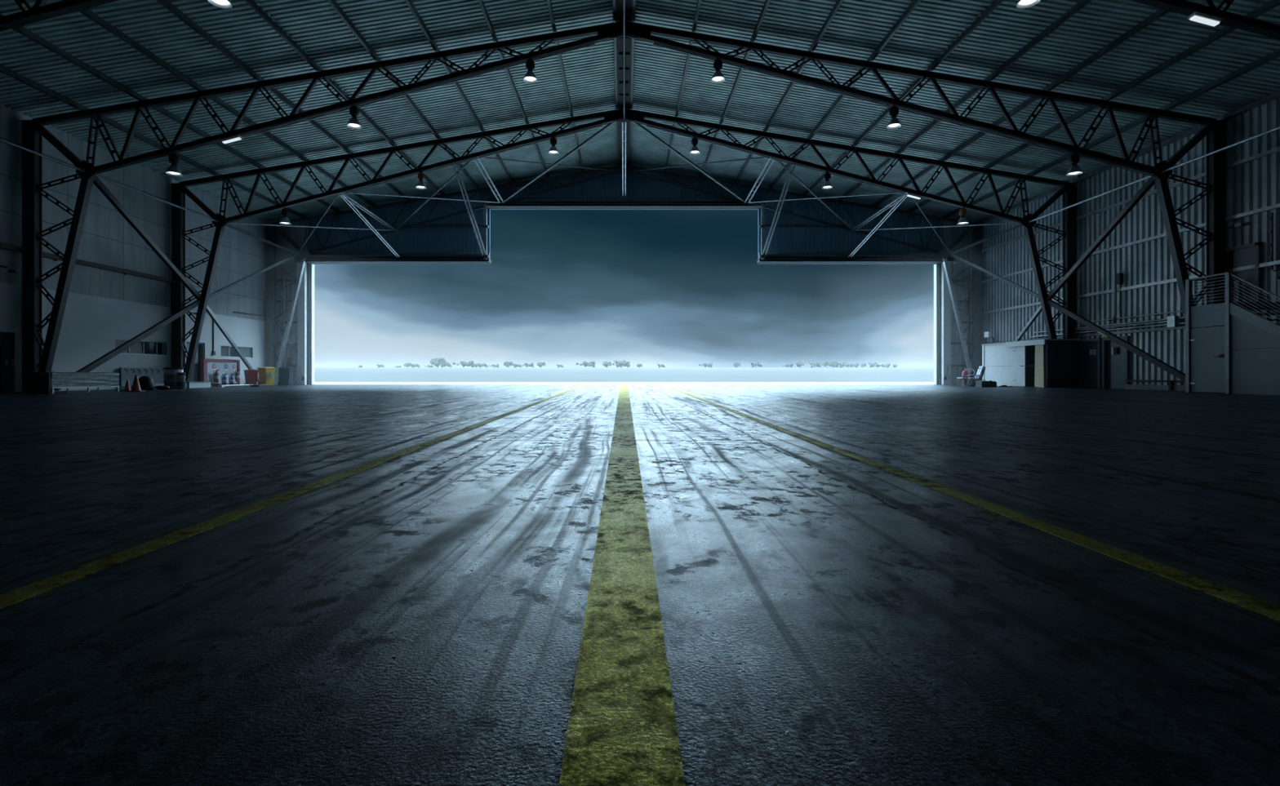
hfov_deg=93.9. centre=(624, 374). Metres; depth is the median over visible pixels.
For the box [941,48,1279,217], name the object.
roof purlin
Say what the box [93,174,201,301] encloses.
brace
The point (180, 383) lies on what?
drum
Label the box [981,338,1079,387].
store room
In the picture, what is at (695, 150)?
lamp
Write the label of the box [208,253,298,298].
brace
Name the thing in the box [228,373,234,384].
fire extinguisher
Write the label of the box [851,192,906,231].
brace
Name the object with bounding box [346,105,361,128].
lamp
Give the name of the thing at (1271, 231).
conduit pipe
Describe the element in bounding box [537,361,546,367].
tree
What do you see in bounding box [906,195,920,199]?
diffuser
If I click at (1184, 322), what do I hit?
conduit pipe
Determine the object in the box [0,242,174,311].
duct
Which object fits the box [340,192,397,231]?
brace
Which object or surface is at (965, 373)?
trolley
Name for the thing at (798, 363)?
tree
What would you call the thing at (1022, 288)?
brace
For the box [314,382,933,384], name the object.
ground
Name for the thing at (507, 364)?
tree
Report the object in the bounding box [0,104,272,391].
wall
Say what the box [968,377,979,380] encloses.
seat cushion
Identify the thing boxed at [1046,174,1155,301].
brace
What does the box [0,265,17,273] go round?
lamp
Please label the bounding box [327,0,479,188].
roof purlin
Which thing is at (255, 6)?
roof purlin
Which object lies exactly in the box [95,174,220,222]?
strut
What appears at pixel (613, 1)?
roof purlin
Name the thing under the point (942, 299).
trim
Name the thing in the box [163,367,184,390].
drum
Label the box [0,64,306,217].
roof purlin
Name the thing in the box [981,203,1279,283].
beam
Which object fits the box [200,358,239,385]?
board
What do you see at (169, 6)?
roof purlin
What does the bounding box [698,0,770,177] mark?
roof purlin
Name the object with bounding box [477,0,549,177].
roof purlin
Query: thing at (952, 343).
beam
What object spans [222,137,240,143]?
diffuser
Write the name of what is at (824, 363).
tree
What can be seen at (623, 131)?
brace
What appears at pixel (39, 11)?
frame
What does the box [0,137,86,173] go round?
strut
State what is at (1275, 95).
beam
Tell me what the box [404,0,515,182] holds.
roof purlin
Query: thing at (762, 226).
post
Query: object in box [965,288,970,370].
pipe
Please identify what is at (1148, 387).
concrete curb
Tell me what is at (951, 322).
beam
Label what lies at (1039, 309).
brace
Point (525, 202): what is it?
header beam
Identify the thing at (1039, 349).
plywood board
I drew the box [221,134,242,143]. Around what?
tube light
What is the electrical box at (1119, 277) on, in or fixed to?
attached to the beam at (1277, 262)
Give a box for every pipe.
[211,320,215,355]
[232,311,271,317]
[280,273,287,367]
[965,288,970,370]
[1028,321,1185,337]
[1034,315,1185,333]
[1074,320,1167,331]
[1089,310,1183,321]
[1111,269,1116,324]
[1268,212,1279,272]
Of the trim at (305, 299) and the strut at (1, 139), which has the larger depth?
the trim at (305, 299)
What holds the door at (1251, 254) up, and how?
in the wall at (1254, 184)
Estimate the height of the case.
0.310 m
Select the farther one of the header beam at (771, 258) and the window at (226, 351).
the header beam at (771, 258)
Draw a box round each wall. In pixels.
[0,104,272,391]
[272,165,975,384]
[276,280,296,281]
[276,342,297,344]
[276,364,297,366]
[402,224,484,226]
[976,90,1279,389]
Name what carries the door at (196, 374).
in the wall at (107, 238)
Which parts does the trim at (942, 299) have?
edge rail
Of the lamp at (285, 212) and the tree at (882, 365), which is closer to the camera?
the lamp at (285, 212)
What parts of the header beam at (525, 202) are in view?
guide rail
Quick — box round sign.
[212,364,216,370]
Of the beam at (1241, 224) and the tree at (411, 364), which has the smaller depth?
the beam at (1241, 224)
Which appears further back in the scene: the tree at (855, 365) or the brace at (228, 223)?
the tree at (855, 365)
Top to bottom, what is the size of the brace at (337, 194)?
1.457 m
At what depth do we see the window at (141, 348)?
25.58 m
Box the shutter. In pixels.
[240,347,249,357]
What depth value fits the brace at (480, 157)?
30.20 m
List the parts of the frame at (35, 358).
leg, node plate, node plate, leg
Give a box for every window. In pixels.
[115,338,166,355]
[221,345,252,358]
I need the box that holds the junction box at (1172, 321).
[1167,315,1178,327]
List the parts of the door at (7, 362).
screen frame, handle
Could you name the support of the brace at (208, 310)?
attached to the frame at (179, 190)
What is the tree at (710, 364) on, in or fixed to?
on the grass field
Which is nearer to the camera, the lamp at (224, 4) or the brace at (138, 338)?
the lamp at (224, 4)
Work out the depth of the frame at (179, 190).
27.07 m
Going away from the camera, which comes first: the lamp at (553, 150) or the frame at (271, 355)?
the lamp at (553, 150)
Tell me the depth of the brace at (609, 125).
30.03 m
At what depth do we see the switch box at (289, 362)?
34.60 m
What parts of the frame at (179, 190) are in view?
leg, node plate, node plate, leg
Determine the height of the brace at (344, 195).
1.609 m
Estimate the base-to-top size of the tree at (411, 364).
3.698 m
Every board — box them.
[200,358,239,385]
[1034,344,1044,387]
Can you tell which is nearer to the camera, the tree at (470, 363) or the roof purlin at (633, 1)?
the roof purlin at (633, 1)
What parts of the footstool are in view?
frame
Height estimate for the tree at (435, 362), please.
8.521 m
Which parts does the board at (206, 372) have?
frame rail, panel, frame rail, frame rail, frame rail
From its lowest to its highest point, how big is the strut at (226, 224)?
0.070 m
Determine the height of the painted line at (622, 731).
0.003 m
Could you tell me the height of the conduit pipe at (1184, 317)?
0.100 m
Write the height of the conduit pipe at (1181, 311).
0.090 m
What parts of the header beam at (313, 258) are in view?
guide rail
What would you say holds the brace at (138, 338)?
attached to the frame at (179, 190)
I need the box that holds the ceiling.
[0,0,1279,222]
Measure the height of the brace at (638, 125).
1.798 m
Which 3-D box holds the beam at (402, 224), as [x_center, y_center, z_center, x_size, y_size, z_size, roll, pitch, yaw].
[-10.475,-8.660,34.815,4.850,0.080,0.130,0,0,0]
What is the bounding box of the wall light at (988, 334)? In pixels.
[984,331,994,342]
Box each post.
[482,201,488,259]
[759,201,765,259]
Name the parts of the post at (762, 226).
post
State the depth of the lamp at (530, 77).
20.31 m
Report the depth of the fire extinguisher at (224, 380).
29.87 m
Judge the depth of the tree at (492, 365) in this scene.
388.43 m
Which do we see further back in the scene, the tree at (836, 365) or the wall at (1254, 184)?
the tree at (836, 365)
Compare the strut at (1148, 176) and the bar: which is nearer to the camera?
the strut at (1148, 176)
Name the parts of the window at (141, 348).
pane, pane, sill, pane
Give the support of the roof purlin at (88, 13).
attached to the ceiling
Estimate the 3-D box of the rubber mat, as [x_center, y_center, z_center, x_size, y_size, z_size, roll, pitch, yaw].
[-17.700,0.540,29.050,0.400,0.120,0.879,0,0,0]
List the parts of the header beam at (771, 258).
guide rail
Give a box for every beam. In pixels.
[293,253,491,263]
[486,197,761,208]
[756,253,954,263]
[764,224,846,226]
[951,280,971,281]
[951,321,971,323]
[951,342,971,344]
[951,364,965,366]
[975,90,1279,222]
[981,146,1279,252]
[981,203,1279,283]
[981,260,1279,314]
[982,325,1185,344]
[1226,222,1251,229]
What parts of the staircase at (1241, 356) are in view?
post, panel, panel, door, post, handrail, post, panel, handrail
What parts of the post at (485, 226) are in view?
post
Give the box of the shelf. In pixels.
[154,383,164,386]
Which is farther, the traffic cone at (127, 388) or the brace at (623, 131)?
the brace at (623, 131)
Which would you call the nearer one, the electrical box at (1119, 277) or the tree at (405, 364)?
the electrical box at (1119, 277)
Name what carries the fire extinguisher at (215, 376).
hanging from the board at (206, 372)
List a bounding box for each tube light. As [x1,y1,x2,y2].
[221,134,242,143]
[906,192,921,199]
[1187,11,1222,26]
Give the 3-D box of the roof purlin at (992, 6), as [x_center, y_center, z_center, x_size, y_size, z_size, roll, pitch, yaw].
[10.428,-10.434,12.940,0.145,0.180,43.880,0,0,0]
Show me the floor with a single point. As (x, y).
(829, 617)
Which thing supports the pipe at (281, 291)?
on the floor
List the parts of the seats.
backrest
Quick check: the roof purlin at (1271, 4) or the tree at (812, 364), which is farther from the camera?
the tree at (812, 364)
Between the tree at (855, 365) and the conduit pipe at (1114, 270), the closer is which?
the conduit pipe at (1114, 270)
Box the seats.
[967,365,985,386]
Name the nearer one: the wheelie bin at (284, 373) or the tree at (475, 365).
the wheelie bin at (284, 373)
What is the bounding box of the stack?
[22,372,119,394]
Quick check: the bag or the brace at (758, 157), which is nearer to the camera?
the bag
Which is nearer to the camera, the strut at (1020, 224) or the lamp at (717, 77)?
the lamp at (717, 77)
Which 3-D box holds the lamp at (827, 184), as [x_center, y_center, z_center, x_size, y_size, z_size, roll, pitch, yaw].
[9.200,-8.809,27.100,0.480,0.705,0.480,0,0,0]
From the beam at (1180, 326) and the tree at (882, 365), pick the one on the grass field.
the tree at (882, 365)
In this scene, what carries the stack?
on the floor
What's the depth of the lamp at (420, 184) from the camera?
27.01 m
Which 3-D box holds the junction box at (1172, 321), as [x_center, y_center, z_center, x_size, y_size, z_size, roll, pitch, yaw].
[20.280,-1.950,22.100,0.160,0.400,0.300,0,0,0]
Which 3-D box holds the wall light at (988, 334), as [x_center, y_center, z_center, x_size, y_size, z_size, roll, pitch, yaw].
[20.263,-2.025,33.100,0.426,0.650,0.400,0,0,0]
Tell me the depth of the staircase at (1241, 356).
18.36 m
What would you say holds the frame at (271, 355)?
on the floor
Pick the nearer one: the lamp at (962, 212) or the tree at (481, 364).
the lamp at (962, 212)
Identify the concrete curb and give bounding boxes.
[1124,384,1185,391]
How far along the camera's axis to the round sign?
29.54 m
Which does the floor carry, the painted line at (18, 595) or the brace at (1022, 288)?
the painted line at (18, 595)
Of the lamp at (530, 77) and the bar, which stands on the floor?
the bar
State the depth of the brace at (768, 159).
30.20 m
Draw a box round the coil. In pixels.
[155,385,169,390]
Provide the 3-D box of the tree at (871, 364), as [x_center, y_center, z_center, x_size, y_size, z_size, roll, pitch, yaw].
[162.187,-5.592,387.603,8.047,4.970,5.343,0,0,0]
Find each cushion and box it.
[956,377,968,379]
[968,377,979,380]
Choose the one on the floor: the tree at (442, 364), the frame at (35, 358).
the frame at (35, 358)
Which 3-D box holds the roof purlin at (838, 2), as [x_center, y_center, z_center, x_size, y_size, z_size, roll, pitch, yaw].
[6.415,-11.101,12.940,0.090,0.180,43.880,0,0,0]
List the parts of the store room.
corner post, panel, door, roof panel, panel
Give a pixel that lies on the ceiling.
(389, 27)
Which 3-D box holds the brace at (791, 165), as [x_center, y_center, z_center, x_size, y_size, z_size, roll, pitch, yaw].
[7.825,-8.185,30.600,0.230,2.935,7.031,0,0,2]
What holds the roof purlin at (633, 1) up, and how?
attached to the ceiling
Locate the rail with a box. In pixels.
[1125,379,1185,391]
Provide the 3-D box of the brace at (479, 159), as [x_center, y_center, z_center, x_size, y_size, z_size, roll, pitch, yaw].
[-6.875,-9.850,30.650,0.290,0.130,7.105,0,0,-2]
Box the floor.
[0,384,1279,785]
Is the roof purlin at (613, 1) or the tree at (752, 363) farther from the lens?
the tree at (752, 363)
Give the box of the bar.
[217,384,252,387]
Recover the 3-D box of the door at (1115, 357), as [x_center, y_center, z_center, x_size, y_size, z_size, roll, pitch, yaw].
[20.430,-0.480,24.875,0.140,2.160,1.290,0,0,0]
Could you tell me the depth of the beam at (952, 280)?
34.78 m
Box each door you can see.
[0,331,15,392]
[186,342,204,382]
[1080,337,1102,388]
[1102,335,1129,388]
[1225,241,1262,302]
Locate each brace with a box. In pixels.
[53,299,201,391]
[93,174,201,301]
[205,305,259,382]
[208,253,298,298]
[227,222,393,231]
[297,194,337,253]
[339,192,399,257]
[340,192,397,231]
[346,191,501,203]
[395,158,474,231]
[452,162,486,255]
[474,156,504,203]
[480,156,620,172]
[501,120,617,203]
[622,120,626,195]
[627,156,764,172]
[631,120,746,203]
[743,156,774,203]
[746,191,902,203]
[761,162,795,255]
[773,158,853,231]
[848,192,907,257]
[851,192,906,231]
[854,222,1020,231]
[911,197,950,253]
[949,253,1039,298]
[1014,305,1042,341]
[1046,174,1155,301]
[1046,299,1185,382]
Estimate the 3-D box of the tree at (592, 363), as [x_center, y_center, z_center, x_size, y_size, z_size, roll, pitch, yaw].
[-24.743,-5.806,385.999,12.524,5.975,6.407,0,0,0]
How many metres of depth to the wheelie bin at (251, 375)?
30.00 m
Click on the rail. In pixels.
(1171, 383)
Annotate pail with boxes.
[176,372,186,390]
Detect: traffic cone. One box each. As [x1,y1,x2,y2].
[122,379,131,391]
[127,374,145,391]
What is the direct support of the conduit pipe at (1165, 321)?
attached to the wall at (1254, 184)
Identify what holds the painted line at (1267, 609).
on the floor
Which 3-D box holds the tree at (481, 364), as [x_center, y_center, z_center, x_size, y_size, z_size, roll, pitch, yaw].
[-92.482,-5.409,390.667,6.757,4.174,4.487,0,0,0]
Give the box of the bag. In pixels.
[137,376,155,391]
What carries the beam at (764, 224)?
attached to the wall at (415, 239)
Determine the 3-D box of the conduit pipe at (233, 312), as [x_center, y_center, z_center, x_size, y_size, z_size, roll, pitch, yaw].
[-20.255,-3.260,32.698,0.111,0.060,2.828,0,0,7]
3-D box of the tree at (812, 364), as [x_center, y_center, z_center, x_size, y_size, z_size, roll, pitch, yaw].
[124.933,-5.648,390.600,8.109,5.008,5.384,0,0,0]
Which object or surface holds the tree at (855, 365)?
on the grass field
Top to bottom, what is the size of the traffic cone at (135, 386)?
0.580 m
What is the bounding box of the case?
[989,380,996,386]
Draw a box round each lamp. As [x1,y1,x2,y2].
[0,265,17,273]
[164,152,182,176]
[207,0,231,8]
[279,208,291,224]
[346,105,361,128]
[415,172,426,189]
[523,58,537,83]
[548,137,559,154]
[689,137,700,154]
[711,58,724,83]
[822,172,832,189]
[886,105,901,128]
[956,208,968,224]
[1016,0,1040,8]
[1065,152,1083,176]
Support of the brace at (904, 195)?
attached to the frame at (179, 190)
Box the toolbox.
[975,379,991,387]
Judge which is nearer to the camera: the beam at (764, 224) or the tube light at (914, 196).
the tube light at (914, 196)
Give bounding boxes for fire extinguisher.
[213,368,219,382]
[221,373,227,385]
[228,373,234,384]
[234,368,240,382]
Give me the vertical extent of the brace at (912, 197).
1.457 m
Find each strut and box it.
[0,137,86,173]
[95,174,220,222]
[225,223,299,254]
[948,223,1022,254]
[1027,175,1151,222]
[1161,125,1279,173]
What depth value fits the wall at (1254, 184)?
23.77 m
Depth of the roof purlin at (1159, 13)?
19.64 m
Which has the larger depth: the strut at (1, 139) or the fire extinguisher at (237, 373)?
the fire extinguisher at (237, 373)
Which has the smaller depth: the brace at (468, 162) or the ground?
the brace at (468, 162)
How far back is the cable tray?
23.48 m
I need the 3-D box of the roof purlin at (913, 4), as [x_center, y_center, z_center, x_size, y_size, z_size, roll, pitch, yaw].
[8.435,-10.767,12.940,0.090,0.180,43.880,0,0,0]
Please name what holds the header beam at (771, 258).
attached to the frame at (271, 355)
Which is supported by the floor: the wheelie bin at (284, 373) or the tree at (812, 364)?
the wheelie bin at (284, 373)
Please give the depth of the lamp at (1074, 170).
20.32 m
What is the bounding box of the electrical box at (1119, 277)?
[1115,272,1123,320]
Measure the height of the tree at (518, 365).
3.698 m
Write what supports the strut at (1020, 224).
attached to the frame at (179, 190)
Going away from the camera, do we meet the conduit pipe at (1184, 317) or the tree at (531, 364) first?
the conduit pipe at (1184, 317)
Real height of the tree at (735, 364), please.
4.687 m
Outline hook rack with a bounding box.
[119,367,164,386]
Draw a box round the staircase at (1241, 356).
[1185,271,1279,395]
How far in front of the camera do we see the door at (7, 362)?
19.91 m
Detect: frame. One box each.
[0,0,1279,39]
[22,21,1226,391]
[171,108,1076,382]
[266,164,982,384]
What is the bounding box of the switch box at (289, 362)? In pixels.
[285,357,292,364]
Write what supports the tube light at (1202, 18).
hanging from the frame at (39, 11)
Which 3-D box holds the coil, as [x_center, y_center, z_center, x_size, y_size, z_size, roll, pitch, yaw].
[-17.350,0.505,22.500,0.420,0.150,0.420,0,0,0]
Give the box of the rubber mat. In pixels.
[250,384,268,386]
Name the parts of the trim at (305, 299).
edge rail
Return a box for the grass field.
[314,367,933,382]
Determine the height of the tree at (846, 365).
4.931 m
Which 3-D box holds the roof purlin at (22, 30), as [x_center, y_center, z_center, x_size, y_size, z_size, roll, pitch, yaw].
[-16.515,-9.434,12.940,0.090,0.180,43.880,0,0,0]
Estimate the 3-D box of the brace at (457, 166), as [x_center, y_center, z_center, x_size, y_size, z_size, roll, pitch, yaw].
[-7.825,-8.185,30.600,0.230,2.935,7.031,0,0,-2]
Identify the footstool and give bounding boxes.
[956,377,968,386]
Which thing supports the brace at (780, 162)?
attached to the frame at (179, 190)
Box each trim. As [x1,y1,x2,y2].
[297,262,314,384]
[933,262,951,384]
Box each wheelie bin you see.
[244,369,257,384]
[257,367,275,385]
[278,367,290,386]
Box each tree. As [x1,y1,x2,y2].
[404,363,411,368]
[409,363,420,367]
[430,357,446,368]
[439,361,452,368]
[452,360,474,368]
[473,363,479,367]
[479,363,488,367]
[488,364,499,367]
[503,361,513,367]
[512,363,521,367]
[520,362,533,367]
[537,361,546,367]
[576,360,595,367]
[602,361,612,367]
[611,361,630,367]
[613,360,630,367]
[698,362,712,367]
[733,362,740,367]
[749,361,762,367]
[782,363,793,368]
[795,360,804,368]
[808,361,821,368]
[817,360,837,368]
[834,361,840,368]
[837,361,849,368]
[848,363,859,367]
[867,361,879,368]
[879,364,890,368]
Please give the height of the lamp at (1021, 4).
0.705 m
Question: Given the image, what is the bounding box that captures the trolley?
[959,368,975,385]
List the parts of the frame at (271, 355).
leg, node plate, node plate, leg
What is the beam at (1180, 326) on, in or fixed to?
attached to the wall at (1254, 184)
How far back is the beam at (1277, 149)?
23.23 m
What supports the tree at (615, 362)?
on the grass field
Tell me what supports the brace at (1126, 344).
attached to the frame at (179, 190)
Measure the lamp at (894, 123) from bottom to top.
0.705 m
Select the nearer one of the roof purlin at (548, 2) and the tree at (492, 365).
the roof purlin at (548, 2)
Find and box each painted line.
[0,384,587,608]
[559,384,684,785]
[661,384,1279,621]
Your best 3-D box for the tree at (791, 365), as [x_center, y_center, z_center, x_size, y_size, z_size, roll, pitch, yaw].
[105.477,-5.140,385.999,7.514,3.585,3.844,0,0,0]
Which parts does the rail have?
rail, post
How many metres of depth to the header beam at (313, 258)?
34.30 m
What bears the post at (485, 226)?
attached to the frame at (271, 355)
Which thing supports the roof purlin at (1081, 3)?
attached to the ceiling
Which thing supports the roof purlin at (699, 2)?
attached to the ceiling
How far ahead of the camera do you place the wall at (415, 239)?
34.90 m
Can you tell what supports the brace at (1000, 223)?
attached to the frame at (271, 355)
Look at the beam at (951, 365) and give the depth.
34.78 m
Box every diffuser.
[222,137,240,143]
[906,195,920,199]
[1189,15,1219,26]
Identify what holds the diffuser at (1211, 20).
attached to the tube light at (1202, 18)
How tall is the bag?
0.540 m
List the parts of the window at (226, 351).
pane, pane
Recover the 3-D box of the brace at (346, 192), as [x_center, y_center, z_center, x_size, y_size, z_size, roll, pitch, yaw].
[-9.950,-9.040,30.650,0.060,1.616,9.241,0,0,40]
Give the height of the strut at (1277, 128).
0.086 m
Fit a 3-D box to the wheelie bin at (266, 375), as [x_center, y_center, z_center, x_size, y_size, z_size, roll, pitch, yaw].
[-18.525,0.113,30.961,0.735,0.975,0.600,0,0,24]
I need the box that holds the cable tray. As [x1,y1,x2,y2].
[615,0,632,165]
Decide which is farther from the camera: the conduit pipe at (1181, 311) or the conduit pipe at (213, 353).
the conduit pipe at (213, 353)
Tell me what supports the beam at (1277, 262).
attached to the wall at (1254, 184)
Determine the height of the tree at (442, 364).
4.970 m
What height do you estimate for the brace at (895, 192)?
1.616 m
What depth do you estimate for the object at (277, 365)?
34.78 m
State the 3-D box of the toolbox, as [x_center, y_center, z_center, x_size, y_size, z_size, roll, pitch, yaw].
[16.682,0.425,27.782,0.480,0.350,0.435,0,0,-9]
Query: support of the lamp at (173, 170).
hanging from the frame at (35, 358)
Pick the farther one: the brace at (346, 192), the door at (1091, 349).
the brace at (346, 192)

